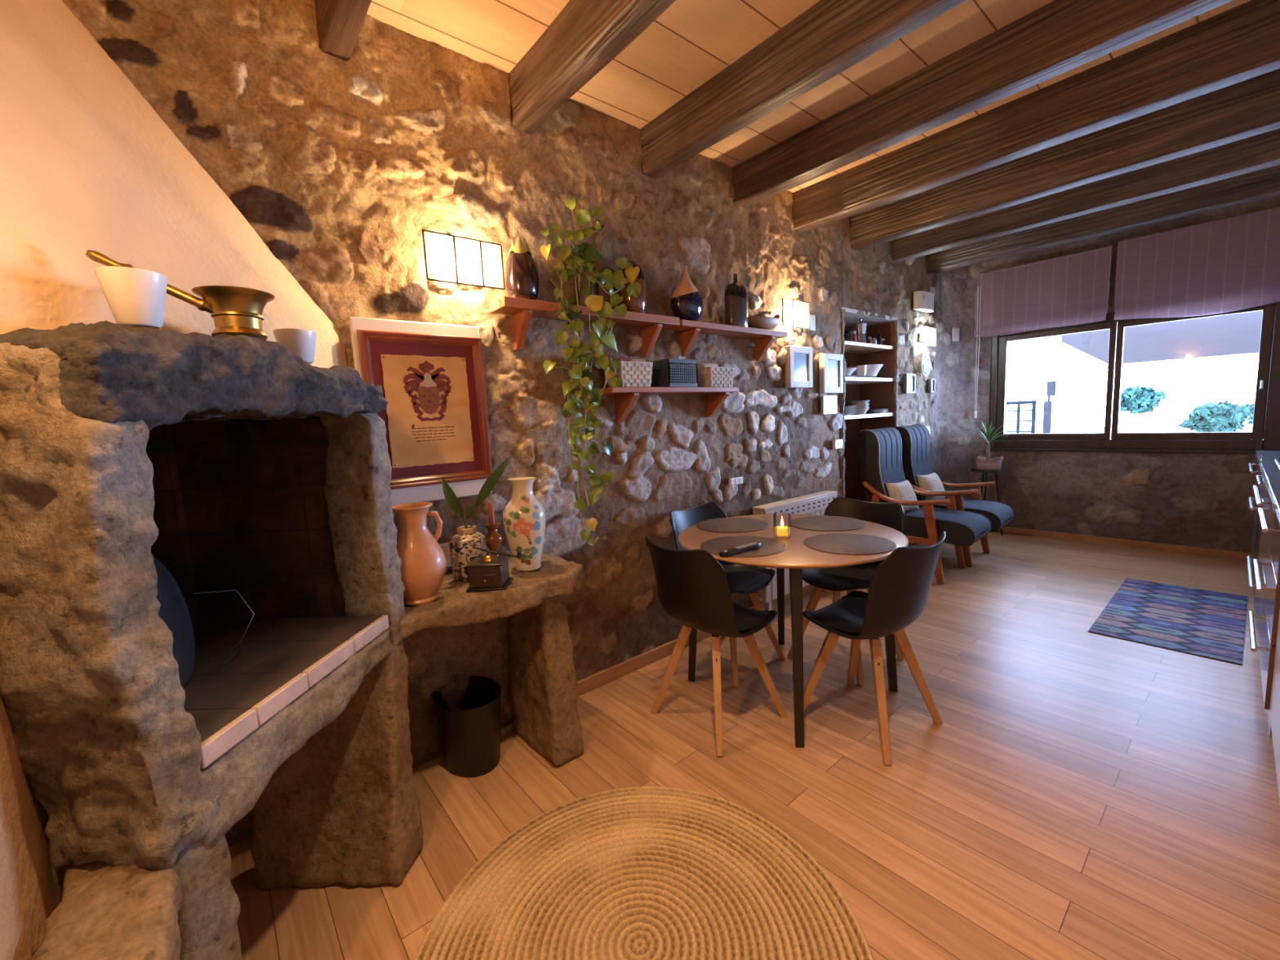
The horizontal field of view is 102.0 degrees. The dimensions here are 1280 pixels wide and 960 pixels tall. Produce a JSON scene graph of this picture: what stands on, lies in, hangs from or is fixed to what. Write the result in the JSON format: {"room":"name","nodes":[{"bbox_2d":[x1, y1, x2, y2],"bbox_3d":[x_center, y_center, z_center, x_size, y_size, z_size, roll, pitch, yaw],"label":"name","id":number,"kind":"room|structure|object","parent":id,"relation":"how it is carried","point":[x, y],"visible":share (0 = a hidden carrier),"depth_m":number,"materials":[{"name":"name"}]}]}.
{"room":"traditional dwelling","nodes":[
{"label":"traditional dwelling","id":0,"kind":"room"},
{"bbox_2d":[0,694,58,959],"bbox_3d":[-0.765,-0.077,0.371,0.120,2.860,3.500,-8,9,-39],"label":"wall","id":1,"kind":"structure","parent":0,"point":[28,894],"depth_m":0.78,"materials":[{"name":"paint"}]},
{"bbox_2d":[62,0,935,847],"bbox_3d":[0.673,-0.494,3.306,5.900,2.860,0.067,-8,9,-39],"label":"wall","id":2,"kind":"structure","parent":0,"point":[340,167],"depth_m":2.29,"materials":[{"name":"stone"}]},
{"bbox_2d":[348,316,492,506],"bbox_3d":[-0.836,-0.263,2.036,0.478,0.695,0.020,-8,9,-39],"label":"wall panel","id":3,"kind":"object","parent":2,"relation":"attached to","point":[472,487],"visible":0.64,"depth_m":2.01,"materials":[{"name":"white paint"}]},
{"bbox_2d":[356,328,492,489],"bbox_3d":[-0.816,-0.272,2.020,0.456,0.580,0.028,-8,9,-39],"label":"picture frame","id":4,"kind":"object","parent":3,"relation":"attached to","point":[435,417],"visible":1,"depth_m":2.02,"materials":[{"name":"red wood"}]},
{"bbox_2d":[422,229,505,289],"bbox_3d":[-0.709,-0.860,2.063,0.315,0.180,0.088,-8,9,-39],"label":"wall lamp","id":5,"kind":"object","parent":2,"relation":"attached to","point":[455,265],"visible":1,"depth_m":2.06,"materials":[{"name":"white paint"}]},
{"bbox_2d":[488,296,679,356],"bbox_3d":[-0.212,-0.703,2.455,0.983,0.190,0.148,-8,9,-39],"label":"wall shelf","id":6,"kind":"object","parent":2,"relation":"attached to","point":[521,310],"visible":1,"depth_m":2.28,"materials":[{"name":"brown wood"}]},
{"bbox_2d":[505,236,539,300],"bbox_3d":[-0.501,-0.884,2.192,0.141,0.258,0.138,-5,7,-15],"label":"vase","id":7,"kind":"object","parent":6,"relation":"on","point":[522,277],"visible":0.87,"depth_m":2.14,"materials":[{"name":"black ceramic"}]},
{"bbox_2d":[537,195,640,545],"bbox_3d":[-0.204,-0.466,2.373,0.554,1.549,0.136,-8,9,-39],"label":"pothos plant","id":8,"kind":"object","parent":6,"relation":"on","point":[584,251],"visible":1,"depth_m":2.32,"materials":[{"name":"green plant"}]},
{"bbox_2d":[616,260,646,313],"bbox_3d":[-0.043,-0.950,2.576,0.148,0.255,0.148,-8,9,-39],"label":"vase","id":9,"kind":"object","parent":6,"relation":"on","point":[633,304],"visible":0.41,"depth_m":2.53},
{"bbox_2d":[598,386,738,422],"bbox_3d":[0.169,-0.409,2.782,0.915,0.165,0.174,-8,9,-39],"label":"wall shelf","id":10,"kind":"object","parent":2,"relation":"attached to","point":[624,397],"visible":0.97,"depth_m":2.65,"materials":[{"name":"brown wood"}]},
{"bbox_2d":[606,360,653,386],"bbox_3d":[-0.055,-0.520,2.579,0.213,0.122,0.138,-8,9,-39],"label":"woven basket","id":11,"kind":"object","parent":10,"relation":"on","point":[632,375],"visible":0.7,"depth_m":2.52,"materials":[{"name":"wicker"}]},
{"bbox_2d":[649,358,697,386],"bbox_3d":[0.182,-0.565,2.775,0.211,0.143,0.148,-8,9,-39],"label":"basket","id":12,"kind":"object","parent":10,"relation":"on","point":[679,375],"visible":0.94,"depth_m":2.71,"materials":[{"name":"grey"}]},
{"bbox_2d":[695,366,734,386],"bbox_3d":[0.427,-0.585,2.980,0.213,0.112,0.138,-8,9,-39],"label":"woven basket","id":13,"kind":"object","parent":10,"relation":"on","point":[724,377],"visible":0.75,"depth_m":2.92,"materials":[{"name":"wicker"}]},
{"bbox_2d":[577,584,814,696],"bbox_3d":[0.598,0.910,3.349,2.795,0.072,0.020,-8,9,-39],"label":"baseboard","id":14,"kind":"structure","parent":2,"relation":"attached to","point":[603,677],"depth_m":2.82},
{"bbox_2d":[665,319,786,360],"bbox_3d":[0.538,-0.815,3.078,0.945,0.170,0.148,-8,9,-39],"label":"wall shelf","id":15,"kind":"object","parent":2,"relation":"attached to","point":[689,330],"visible":0.97,"depth_m":2.98,"materials":[{"name":"brown wood"}]},
{"bbox_2d":[671,265,702,320],"bbox_3d":[0.254,-1.008,2.819,0.208,0.300,0.137,-8,9,-39],"label":"vase","id":16,"kind":"object","parent":15,"relation":"on","point":[686,301],"visible":0.8,"depth_m":2.77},
{"bbox_2d":[724,274,747,327],"bbox_3d":[0.571,-1.060,3.082,0.164,0.312,0.115,-8,9,-39],"label":"bottle vase","id":17,"kind":"object","parent":15,"relation":"on","point":[735,295],"visible":0.84,"depth_m":3.03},
{"bbox_2d":[747,314,780,329],"bbox_3d":[0.771,-0.994,3.258,0.330,0.120,0.132,-8,9,-39],"label":"wooden bowl","id":18,"kind":"object","parent":15,"relation":"on","point":[754,322],"visible":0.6,"depth_m":3.19,"materials":[{"name":"brown wood"}]},
{"bbox_2d":[775,297,809,329],"bbox_3d":[1.022,-1.114,3.502,0.315,0.180,0.088,-8,9,-39],"label":"wall lamp","id":19,"kind":"object","parent":2,"relation":"attached to","point":[787,316],"visible":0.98,"depth_m":3.50,"materials":[{"name":"white paint"}]},
{"bbox_2d":[784,345,813,387],"bbox_3d":[1.112,-0.787,3.621,0.275,0.280,0.045,-8,9,-39],"label":"picture","id":20,"kind":"object","parent":2,"relation":"attached to","point":[798,364],"visible":1,"depth_m":3.60,"materials":[{"name":"white wood"}]},
{"bbox_2d":[794,352,808,381],"bbox_3d":[1.109,-0.787,3.624,0.185,0.190,0.029,-8,9,-39],"label":"print","id":21,"kind":"object","parent":20,"relation":"attached to","point":[801,359],"depth_m":3.62,"materials":[{"name":"paper"}]},
{"bbox_2d":[820,395,836,414],"bbox_3d":[1.428,-0.567,3.912,0.190,0.136,0.029,-8,9,-39],"label":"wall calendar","id":22,"kind":"object","parent":2,"relation":"attached to","point":[828,403],"visible":1,"depth_m":3.88,"materials":[{"name":"white paper"}]},
{"bbox_2d":[818,353,843,393],"bbox_3d":[1.438,-0.799,3.895,0.265,0.288,0.045,-8,9,-39],"label":"picture","id":23,"kind":"object","parent":2,"relation":"attached to","point":[830,365],"visible":1,"depth_m":3.87,"materials":[{"name":"white wood"}]},
{"bbox_2d":[827,360,838,386],"bbox_3d":[1.435,-0.799,3.898,0.175,0.198,0.029,-8,9,-39],"label":"print","id":24,"kind":"object","parent":23,"relation":"attached to","point":[833,365],"depth_m":3.89,"materials":[{"name":"paper"}]},
{"bbox_2d":[840,309,846,497],"bbox_3d":[1.606,-0.440,4.109,0.055,1.772,0.057,-8,9,-39],"label":"trim","id":25,"kind":"structure","parent":2,"relation":"attached to","point":[842,394],"depth_m":4.08,"materials":[{"name":"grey wood"}]},
{"bbox_2d":[839,321,895,501],"bbox_3d":[1.860,-0.327,4.561,0.990,2.120,0.341,-8,9,-39],"label":"bookshelf","id":26,"kind":"object","parent":2,"relation":"attached to","point":[881,395],"depth_m":4.82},
{"bbox_2d":[840,306,897,326],"bbox_3d":[1.812,-1.383,4.432,0.970,0.030,0.340,-8,9,-39],"label":"trim","id":27,"kind":"structure","parent":2,"relation":"attached to","point":[851,317],"depth_m":4.43,"materials":[{"name":"white paint"}]},
{"bbox_2d":[844,340,894,354],"bbox_3d":[1.824,-1.138,4.461,0.918,0.030,0.316,-8,9,-39],"label":"niche shelf","id":28,"kind":"object","parent":2,"relation":"attached to","point":[851,347],"visible":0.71,"depth_m":4.46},
{"bbox_2d":[854,319,866,342],"bbox_3d":[1.881,-1.261,4.420,0.100,0.216,0.137,0,7,22],"label":"moka pot","id":29,"kind":"object","parent":28,"relation":"on","point":[860,327],"visible":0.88,"depth_m":4.37,"materials":[{"name":"silver metal"}]},
{"bbox_2d":[844,377,893,384],"bbox_3d":[1.837,-0.860,4.494,0.918,0.030,0.316,-8,9,-39],"label":"niche shelf","id":30,"kind":"object","parent":2,"relation":"attached to","point":[849,380],"visible":0.51,"depth_m":4.45,"materials":[{"name":"white paint"}]},
{"bbox_2d":[857,375,877,377],"bbox_3d":[1.934,-0.890,4.521,0.250,0.014,0.250,-8,9,-39],"label":"plate","id":31,"kind":"object","parent":30,"relation":"on","point":[869,375],"visible":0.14,"depth_m":4.42,"materials":[{"name":"white ceramic"}]},
{"bbox_2d":[846,364,883,377],"bbox_3d":[1.970,-0.950,4.547,0.300,0.095,0.300,-8,9,-39],"label":"bowl","id":32,"kind":"object","parent":31,"relation":"on","point":[873,369],"visible":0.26,"depth_m":4.44,"materials":[{"name":"white ceramic"}]},
{"bbox_2d":[893,319,899,426],"bbox_3d":[2.318,-0.543,4.701,0.057,1.773,0.049,-8,9,-39],"label":"trim","id":33,"kind":"structure","parent":2,"relation":"attached to","point":[896,337],"depth_m":4.64,"materials":[{"name":"wood"}]},
{"bbox_2d":[902,373,915,393],"bbox_3d":[2.479,-0.886,4.772,0.190,0.180,0.035,-8,9,-39],"label":"picture","id":34,"kind":"object","parent":2,"relation":"attached to","point":[908,380],"visible":1,"depth_m":4.75,"materials":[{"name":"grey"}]},
{"bbox_2d":[913,290,933,312],"bbox_3d":[2.667,-1.665,4.841,0.330,0.156,0.080,-8,9,-39],"label":"wall lamp","id":35,"kind":"object","parent":2,"relation":"attached to","point":[923,301],"visible":1,"depth_m":4.76,"materials":[{"name":"white plastic"}]},
{"bbox_2d":[228,531,1279,959],"bbox_3d":[1.864,0.998,2.735,6.900,0.080,3.400,-8,9,-39],"label":"floor","id":36,"kind":"structure","parent":0,"point":[1078,793],"depth_m":1.91,"materials":[{"name":"laminate"}]},
{"bbox_2d":[30,861,182,959],"bbox_3d":[-0.637,0.985,0.639,0.170,0.694,0.916,-8,9,-39],"label":"stone ledge","id":37,"kind":"object","parent":36,"relation":"on","point":[105,911],"visible":0.75,"depth_m":0.77,"materials":[{"name":"brown stone"}]},
{"bbox_2d":[0,0,422,959],"bbox_3d":[-1.160,-0.092,1.325,0.844,2.737,1.152,-2,7,3],"label":"fireplace","id":38,"kind":"object","parent":36,"relation":"on","point":[260,471],"visible":1,"depth_m":1.11,"materials":[{"name":"grey stone"}]},
{"bbox_2d":[93,266,168,328],"bbox_3d":[-0.898,-0.320,0.924,0.094,0.092,0.094,-8,9,-39],"label":"cup","id":39,"kind":"object","parent":38,"relation":"on","point":[135,297],"visible":0.9,"depth_m":0.90,"materials":[{"name":"white ceramic"}]},
{"bbox_2d":[0,0,346,368],"bbox_3d":[-1.359,-0.845,1.305,0.515,1.220,1.031,-2,7,3],"label":"hood","id":40,"kind":"object","parent":38,"relation":"attached to","point":[86,162],"depth_m":1.22,"materials":[{"name":"beige paint"}]},
{"bbox_2d":[153,557,254,687],"bbox_3d":[-1.044,0.305,1.146,0.146,0.306,0.315,-3,7,-2],"label":"metal lid","id":41,"kind":"object","parent":38,"relation":"on","point":[173,611],"visible":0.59,"depth_m":1.18,"materials":[{"name":"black metal"}]},
{"bbox_2d":[191,284,275,340],"bbox_3d":[-0.869,-0.354,1.120,0.142,0.094,0.142,-8,9,-39],"label":"mortar","id":42,"kind":"object","parent":38,"relation":"on","point":[236,310],"visible":0.88,"depth_m":1.08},
{"bbox_2d":[85,249,212,313],"bbox_3d":[-0.950,-0.382,1.057,0.240,0.136,0.028,-7,8,-35],"label":"pestle","id":43,"kind":"object","parent":42,"relation":"in","point":[202,304],"visible":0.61,"depth_m":1.05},
{"bbox_2d":[272,328,316,364],"bbox_3d":[-0.883,-0.342,1.334,0.094,0.080,0.094,-8,9,-39],"label":"flower pot","id":44,"kind":"object","parent":38,"relation":"on","point":[302,342],"visible":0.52,"depth_m":1.30,"materials":[{"name":"white ceramic"}]},
{"bbox_2d":[431,675,501,777],"bbox_3d":[-0.693,1.005,2.114,0.308,0.298,0.246,3,9,38],"label":"waste bin","id":45,"kind":"object","parent":36,"relation":"on","point":[470,736],"visible":0.97,"depth_m":2.02,"materials":[{"name":"black plastic"}]},
{"bbox_2d":[399,552,585,766],"bbox_3d":[-0.570,0.762,2.021,0.756,0.806,0.468,-8,9,-39],"label":"stone table","id":46,"kind":"object","parent":36,"relation":"on","point":[544,683],"visible":0.77,"depth_m":2.05,"materials":[{"name":"brown stone"}]},
{"bbox_2d":[391,502,446,604],"bbox_3d":[-0.755,0.245,1.747,0.188,0.324,0.188,-8,9,-39],"label":"jug","id":47,"kind":"object","parent":46,"relation":"on","point":[424,562],"visible":0.89,"depth_m":1.70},
{"bbox_2d":[448,525,486,581],"bbox_3d":[-0.657,0.277,1.989,0.135,0.196,0.118,2,8,33],"label":"ginger jar","id":48,"kind":"object","parent":46,"relation":"on","point":[462,552],"visible":0.82,"depth_m":1.94,"materials":[{"name":"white ceramic"}]},
{"bbox_2d":[441,454,512,528],"bbox_3d":[-0.599,0.064,1.945,0.273,0.313,0.038,-2,7,4],"label":"leafy cutting","id":49,"kind":"object","parent":48,"relation":"in","point":[452,500],"visible":0.9,"depth_m":1.94,"materials":[{"name":"green plant"}]},
{"bbox_2d":[483,502,502,555],"bbox_3d":[-0.618,0.223,2.176,0.076,0.255,0.076,-5,7,-20],"label":"candlestick","id":50,"kind":"object","parent":46,"relation":"on","point":[494,539],"visible":0.78,"depth_m":2.16,"materials":[{"name":"orange ceramic"}]},
{"bbox_2d":[466,546,522,591],"bbox_3d":[-0.519,0.307,1.865,0.188,0.152,0.129,-3,7,0],"label":"coffee grinder","id":51,"kind":"object","parent":46,"relation":"on","point":[487,572],"visible":1,"depth_m":1.82,"materials":[{"name":"brown wood"}]},
{"bbox_2d":[502,476,546,571],"bbox_3d":[-0.461,0.173,2.072,0.168,0.362,0.168,-8,9,-39],"label":"flower vase","id":52,"kind":"object","parent":46,"relation":"on","point":[524,518],"visible":0.99,"depth_m":2.02,"materials":[{"name":"ceramic"}]},
{"bbox_2d":[413,786,873,959],"bbox_3d":[-0.001,1.204,1.339,1.165,0.014,1.165,2,8,37],"label":"jute rug","id":53,"kind":"object","parent":36,"relation":"on","point":[646,873],"visible":1,"depth_m":1.49,"materials":[{"name":"wicker"}]},
{"bbox_2d":[644,535,786,756],"bbox_3d":[0.319,0.656,2.309,0.496,0.855,0.488,-8,8,-37],"label":"dining chair","id":54,"kind":"object","parent":36,"relation":"on","point":[693,588],"visible":1,"depth_m":2.13,"materials":[{"name":"black plastic"}]},
{"bbox_2d":[669,501,785,687],"bbox_3d":[0.461,0.584,2.861,0.488,0.855,0.496,-9,9,-41],"label":"dining chair","id":55,"kind":"object","parent":36,"relation":"on","point":[741,579],"visible":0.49,"depth_m":2.85,"materials":[{"name":"black plastic"}]},
{"bbox_2d":[677,514,908,747],"bbox_3d":[0.727,0.645,2.553,1.050,0.773,1.050,-8,9,-39],"label":"dining table","id":56,"kind":"object","parent":36,"relation":"on","point":[797,556],"visible":0.64,"depth_m":2.21,"materials":[{"name":"brown wood"}]},
{"bbox_2d":[696,517,768,533],"bbox_3d":[0.492,0.239,2.772,0.378,0.004,0.378,-8,9,-39],"label":"placemat","id":57,"kind":"object","parent":56,"relation":"on","point":[726,525],"visible":1,"depth_m":2.75,"materials":[{"name":"fabric"}]},
{"bbox_2d":[699,535,786,557],"bbox_3d":[0.458,0.294,2.319,0.378,0.004,0.378,-8,9,-39],"label":"placemat","id":58,"kind":"object","parent":56,"relation":"on","point":[769,546],"visible":0.78,"depth_m":2.32,"materials":[{"name":"fabric"}]},
{"bbox_2d":[719,542,760,556],"bbox_3d":[0.429,0.294,2.212,0.230,0.023,0.045,-7,8,-33],"label":"remote control","id":59,"kind":"object","parent":58,"relation":"on","point":[754,545],"visible":1,"depth_m":2.20,"materials":[{"name":"black plastic"}]},
{"bbox_2d":[773,513,791,537],"bbox_3d":[0.672,0.216,2.449,0.082,0.108,0.082,-8,9,-39],"label":"candle","id":60,"kind":"object","parent":56,"relation":"on","point":[782,531],"visible":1,"depth_m":2.43,"materials":[{"name":"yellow wax"}]},
{"bbox_2d":[791,515,866,531],"bbox_3d":[0.974,0.224,2.701,0.378,0.004,0.378,-8,9,-39],"label":"placemat","id":61,"kind":"object","parent":56,"relation":"on","point":[827,523],"visible":0.96,"depth_m":2.68,"materials":[{"name":"fabric"}]},
{"bbox_2d":[803,533,897,555],"bbox_3d":[0.915,0.277,2.273,0.378,0.004,0.378,-8,9,-39],"label":"placemat","id":62,"kind":"object","parent":56,"relation":"on","point":[851,544],"visible":1,"depth_m":2.25,"materials":[{"name":"fabric"}]},
{"bbox_2d":[752,490,837,611],"bbox_3d":[1.103,0.506,3.655,0.936,0.752,0.099,-8,9,-39],"label":"radiator","id":63,"kind":"object","parent":36,"relation":"on","point":[814,504],"visible":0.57,"depth_m":3.53,"materials":[{"name":"white metal"}]},
{"bbox_2d":[752,490,837,515],"bbox_3d":[1.106,0.184,3.633,0.885,0.107,0.098,-8,9,-39],"label":"grille","id":64,"kind":"object","parent":63,"relation":"attached to","point":[817,502],"depth_m":3.59,"materials":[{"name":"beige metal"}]},
{"bbox_2d":[787,497,904,685],"bbox_3d":[1.126,0.556,2.818,0.496,0.855,0.488,-8,8,-37],"label":"dining chair","id":65,"kind":"object","parent":36,"relation":"on","point":[848,579],"visible":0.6,"depth_m":2.81,"materials":[{"name":"black plastic"}]},
{"bbox_2d":[793,531,946,765],"bbox_3d":[0.987,0.635,2.205,0.488,0.855,0.496,-8,8,-35],"label":"dining chair","id":66,"kind":"object","parent":36,"relation":"on","point":[898,594],"visible":1,"depth_m":2.03,"materials":[{"name":"black plastic"}]},
{"bbox_2d":[857,426,991,584],"bbox_3d":[2.306,0.165,4.227,0.584,1.185,0.864,-9,9,-43],"label":"armchair","id":67,"kind":"object","parent":36,"relation":"on","point":[879,450],"visible":0.77,"depth_m":4.21,"materials":[{"name":"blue fabric"}]},
{"bbox_2d":[885,480,919,511],"bbox_3d":[2.155,0.138,4.256,0.272,0.247,0.167,-6,8,-26],"label":"throw pillow","id":68,"kind":"object","parent":67,"relation":"on","point":[903,491],"visible":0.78,"depth_m":4.21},
{"bbox_2d":[902,506,991,546],"bbox_3d":[2.388,0.353,4.172,0.482,0.201,0.642,-9,9,-43],"label":"seat cushion","id":69,"kind":"object","parent":67,"relation":"on","point":[962,528],"depth_m":3.97,"materials":[{"name":"grey fabric"}]},
{"bbox_2d":[893,423,1014,567],"bbox_3d":[2.764,0.098,4.608,0.584,1.185,0.864,-9,9,-43],"label":"armchair","id":70,"kind":"object","parent":36,"relation":"on","point":[916,459],"visible":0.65,"depth_m":4.61,"materials":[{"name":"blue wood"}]},
{"bbox_2d":[916,472,945,500],"bbox_3d":[2.606,0.070,4.630,0.270,0.247,0.168,-7,8,-30],"label":"throw pillow","id":71,"kind":"object","parent":70,"relation":"on","point":[931,482],"visible":0.67,"depth_m":4.58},
{"bbox_2d":[933,498,1013,532],"bbox_3d":[2.846,0.286,4.553,0.482,0.201,0.642,-9,9,-43],"label":"seat cushion","id":72,"kind":"object","parent":70,"relation":"on","point":[1000,514],"depth_m":4.32,"materials":[{"name":"grey fabric"}]},
{"bbox_2d":[970,467,1007,535],"bbox_3d":[3.558,0.229,5.301,0.310,0.681,0.310,-8,9,-39],"label":"plant stand","id":73,"kind":"object","parent":36,"relation":"on","point":[971,469],"visible":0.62,"depth_m":5.24,"materials":[{"name":"black metal"}]},
{"bbox_2d":[975,456,1003,470],"bbox_3d":[3.538,-0.171,5.254,0.226,0.124,0.226,3,9,41],"label":"flower pot","id":74,"kind":"object","parent":73,"relation":"on","point":[994,464],"visible":0.95,"depth_m":5.18,"materials":[{"name":"ceramic"}]},
{"bbox_2d":[969,420,1009,460],"bbox_3d":[3.514,-0.404,5.206,0.415,0.434,0.320,2,8,33],"label":"potted palm","id":75,"kind":"object","parent":74,"relation":"on","point":[988,430],"visible":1,"depth_m":5.23,"materials":[{"name":"green"}]},
{"bbox_2d":[1088,577,1247,665],"bbox_3d":[3.312,0.826,3.222,1.330,0.006,0.588,-8,9,-39],"label":"patterned rug","id":76,"kind":"object","parent":36,"relation":"on","point":[1207,624],"visible":1,"depth_m":3.12,"materials":[{"name":"fabric"}]},
{"bbox_2d":[1248,461,1261,568],"bbox_3d":[4.548,0.303,3.502,0.778,0.860,0.606,-9,9,-41],"label":"base cabinet","id":77,"kind":"object","parent":36,"relation":"on","point":[1258,471],"visible":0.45,"depth_m":3.67,"materials":[{"name":"white wood"}]},
{"bbox_2d":[1248,471,1265,596],"bbox_3d":[4.032,0.381,3.050,0.598,0.860,0.606,-9,9,-41],"label":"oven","id":78,"kind":"object","parent":36,"relation":"on","point":[1260,482],"visible":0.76,"depth_m":3.21,"materials":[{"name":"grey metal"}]},
{"bbox_2d":[1246,484,1272,646],"bbox_3d":[3.471,0.466,2.560,0.898,0.860,0.606,-9,9,-41],"label":"base cabinet","id":79,"kind":"object","parent":36,"relation":"on","point":[1267,504],"visible":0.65,"depth_m":2.67,"materials":[{"name":"wood"}]},
{"bbox_2d":[1248,504,1279,735],"bbox_3d":[2.880,0.556,2.043,0.678,0.860,0.606,-9,9,-41],"label":"base cabinet","id":80,"kind":"object","parent":36,"relation":"on","point":[1271,607],"visible":0.91,"depth_m":2.13,"materials":[{"name":"wood"}]},
{"bbox_2d":[1269,609,1279,802],"bbox_3d":[2.168,0.670,1.375,1.255,0.860,0.558,-9,9,-41],"label":"base cabinet","id":81,"kind":"object","parent":36,"relation":"on","point":[1274,708],"visible":1,"depth_m":1.85,"materials":[{"name":"white paint"}]},
{"bbox_2d":[1255,450,1279,523],"bbox_3d":[3.256,0.053,2.299,4.230,0.038,0.597,-9,9,-41],"label":"countertop","id":82,"kind":"structure","parent":81,"relation":"on","point":[1270,469],"depth_m":2.85,"materials":[{"name":"grey"}]},
{"bbox_2d":[366,0,1251,192],"bbox_3d":[1.817,-1.896,2.242,6.850,0.120,3.050,-8,9,-39],"label":"ceiling","id":83,"kind":"structure","parent":0,"point":[691,42],"depth_m":2.09,"materials":[{"name":"wood"}]},
{"bbox_2d":[314,0,371,61],"bbox_3d":[-0.142,-1.470,0.694,0.102,0.193,2.955,-8,9,-39],"label":"ceiling beam","id":84,"kind":"structure","parent":83,"relation":"attached to","point":[340,23],"depth_m":1.67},
{"bbox_2d":[508,0,675,134],"bbox_3d":[0.401,-1.532,1.146,0.104,0.228,2.955,-8,9,-39],"label":"ceiling beam","id":85,"kind":"structure","parent":83,"relation":"attached to","point":[585,36],"depth_m":1.87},
{"bbox_2d":[640,0,965,178],"bbox_3d":[0.962,-1.614,1.612,0.114,0.229,2.955,-8,9,-39],"label":"ceiling beam","id":86,"kind":"structure","parent":83,"relation":"attached to","point":[829,37],"depth_m":2.03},
{"bbox_2d":[732,0,1232,208],"bbox_3d":[1.514,-1.696,2.071,0.127,0.228,2.955,-8,9,-39],"label":"ceiling beam","id":87,"kind":"structure","parent":83,"relation":"attached to","point":[1059,37],"depth_m":2.17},
{"bbox_2d":[791,0,1279,232],"bbox_3d":[2.005,-1.755,2.480,0.128,0.254,2.955,-8,9,-39],"label":"ceiling beam","id":88,"kind":"structure","parent":83,"relation":"attached to","point":[1240,43],"depth_m":2.41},
{"bbox_2d":[848,68,1279,250],"bbox_3d":[2.587,-1.844,2.964,0.131,0.247,2.955,-8,9,-39],"label":"ceiling beam","id":89,"kind":"structure","parent":83,"relation":"attached to","point":[1249,108],"depth_m":2.93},
{"bbox_2d":[892,128,1279,262],"bbox_3d":[3.126,-1.930,3.411,0.142,0.233,2.955,-8,9,-39],"label":"ceiling beam","id":90,"kind":"structure","parent":83,"relation":"attached to","point":[1261,151],"depth_m":3.40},
{"bbox_2d":[926,164,1279,274],"bbox_3d":[3.685,-2.012,3.876,0.158,0.233,2.955,-8,9,-39],"label":"ceiling beam","id":91,"kind":"structure","parent":83,"relation":"attached to","point":[1264,184],"depth_m":3.88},
{"bbox_2d":[930,195,1279,552],"bbox_3d":[4.316,-0.816,4.528,3.043,2.860,0.629,2,8,37],"label":"wall","id":92,"kind":"structure","parent":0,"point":[1194,500],"depth_m":4.90,"materials":[{"name":"stone"}]},
{"bbox_2d":[973,244,1112,418],"bbox_3d":[3.788,-1.342,4.969,0.071,1.461,1.037,-8,9,-39],"label":"blind","id":93,"kind":"object","parent":92,"relation":"attached to","point":[1072,289],"visible":1,"depth_m":4.88,"materials":[{"name":"fabric"}]},
{"bbox_2d":[997,526,1249,559],"bbox_3d":[4.310,0.561,4.828,0.025,0.060,1.900,-8,9,-39],"label":"baseboard","id":94,"kind":"structure","parent":92,"relation":"attached to","point":[1130,543],"depth_m":4.66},
{"bbox_2d":[989,301,1279,453],"bbox_3d":[4.317,-0.879,4.656,0.130,1.245,2.000,-8,9,-39],"label":"window","id":95,"kind":"structure","parent":92,"relation":"attached to","point":[1264,435],"depth_m":4.62,"materials":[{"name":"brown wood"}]},
{"bbox_2d":[1114,206,1279,319],"bbox_3d":[4.481,-1.666,4.074,0.076,0.721,1.112,-8,9,-39],"label":"blind","id":96,"kind":"object","parent":92,"relation":"attached to","point":[1231,264],"visible":1,"depth_m":4.11,"materials":[{"name":"fabric"}]},
{"label":"outside","id":97,"kind":"structure","parent":0,"visible":0},
{"bbox_2d":[1057,424,1253,433],"bbox_3d":[15.184,-0.733,13.562,27.400,0.230,21.000,-8,9,-39],"label":"floor","id":98,"kind":"structure","parent":97,"point":[1156,428],"depth_m":22.26,"materials":[{"name":"grey"}]},
{"bbox_2d":[1004,400,1036,433],"bbox_3d":[5.481,-0.406,7.534,0.040,1.470,0.400,-8,9,-39],"label":"gate","id":99,"kind":"object","parent":98,"relation":"on","point":[1033,402],"visible":0.31,"depth_m":7.42,"materials":[{"name":"black paint"}]},
{"bbox_2d":[1004,334,1062,433],"bbox_3d":[5.883,-1.193,8.140,0.400,2.850,1.020,-8,9,-39],"label":"wall","id":100,"kind":"structure","parent":98,"relation":"on","point":[1031,362],"depth_m":7.79,"materials":[{"name":"white"}]},
{"bbox_2d":[1061,310,1262,368],"bbox_3d":[9.675,-2.266,7.427,7.370,0.579,5.900,-8,9,-39],"label":"roof","id":101,"kind":"structure","parent":100,"relation":"on","point":[1237,335],"depth_m":8.86,"materials":[{"name":"white paint"}]},
{"bbox_2d":[1042,381,1056,433],"bbox_3d":[5.688,-0.507,7.236,0.100,1.720,0.110,-8,9,-39],"label":"post","id":102,"kind":"object","parent":98,"relation":"on","point":[1051,385],"visible":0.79,"depth_m":7.17,"materials":[{"name":"black paint"}]},
{"bbox_2d":[1120,383,1167,432],"bbox_3d":[16.618,-2.301,17.329,1.380,1.873,1.395,-8,9,-39],"label":"tree","id":103,"kind":"object","parent":98,"relation":"on","point":[1137,400],"visible":0.95,"depth_m":17.07,"materials":[{"name":"green plant"}]},
{"bbox_2d":[1175,398,1253,431],"bbox_3d":[14.505,-1.390,13.011,1.286,1.289,1.203,-2,7,5],"label":"tree","id":104,"kind":"object","parent":98,"relation":"on","point":[1225,416],"visible":0.97,"depth_m":12.76,"materials":[{"name":"green plant"}]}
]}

